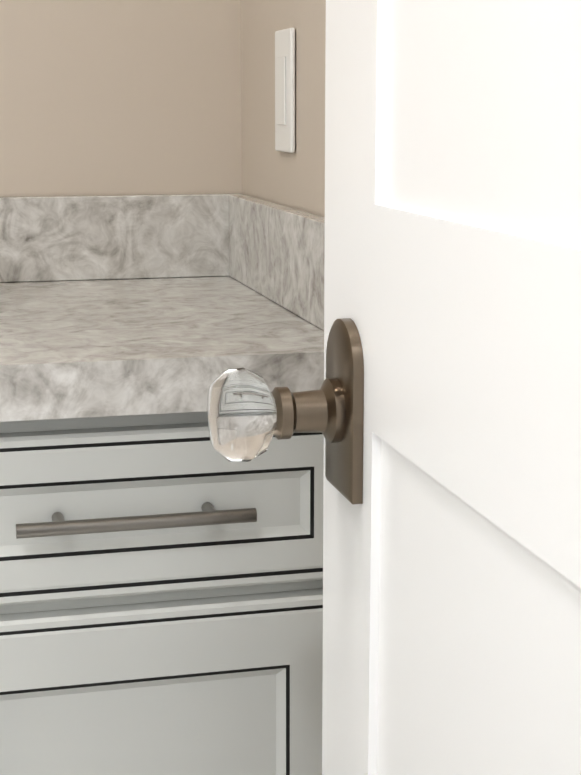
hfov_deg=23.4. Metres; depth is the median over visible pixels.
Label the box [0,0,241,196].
wall
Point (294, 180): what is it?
wall
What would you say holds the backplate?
attached to the door
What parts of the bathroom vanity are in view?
pull drawer, drawer, door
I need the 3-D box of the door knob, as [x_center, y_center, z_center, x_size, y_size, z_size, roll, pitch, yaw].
[0.009,0.016,0.907,0.043,0.042,0.042,-3,12,-13]
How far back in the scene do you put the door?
0.73 m
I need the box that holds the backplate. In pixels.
[325,318,363,503]
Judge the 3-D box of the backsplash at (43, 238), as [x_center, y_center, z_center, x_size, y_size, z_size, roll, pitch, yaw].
[-0.883,-0.149,1.528,1.698,0.100,0.020,-3,12,-13]
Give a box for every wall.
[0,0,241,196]
[241,0,325,216]
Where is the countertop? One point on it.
(72, 348)
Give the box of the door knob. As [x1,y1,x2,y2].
[272,378,345,442]
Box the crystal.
[207,368,276,461]
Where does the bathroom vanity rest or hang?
on the floor
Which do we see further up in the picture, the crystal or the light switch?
the light switch
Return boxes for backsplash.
[0,193,227,280]
[228,193,324,328]
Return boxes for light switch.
[275,27,294,152]
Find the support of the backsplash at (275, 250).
attached to the wall at (294, 180)
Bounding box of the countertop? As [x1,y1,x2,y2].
[0,273,323,424]
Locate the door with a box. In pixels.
[322,0,580,774]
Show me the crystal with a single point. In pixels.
(241, 414)
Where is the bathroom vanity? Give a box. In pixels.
[0,417,323,774]

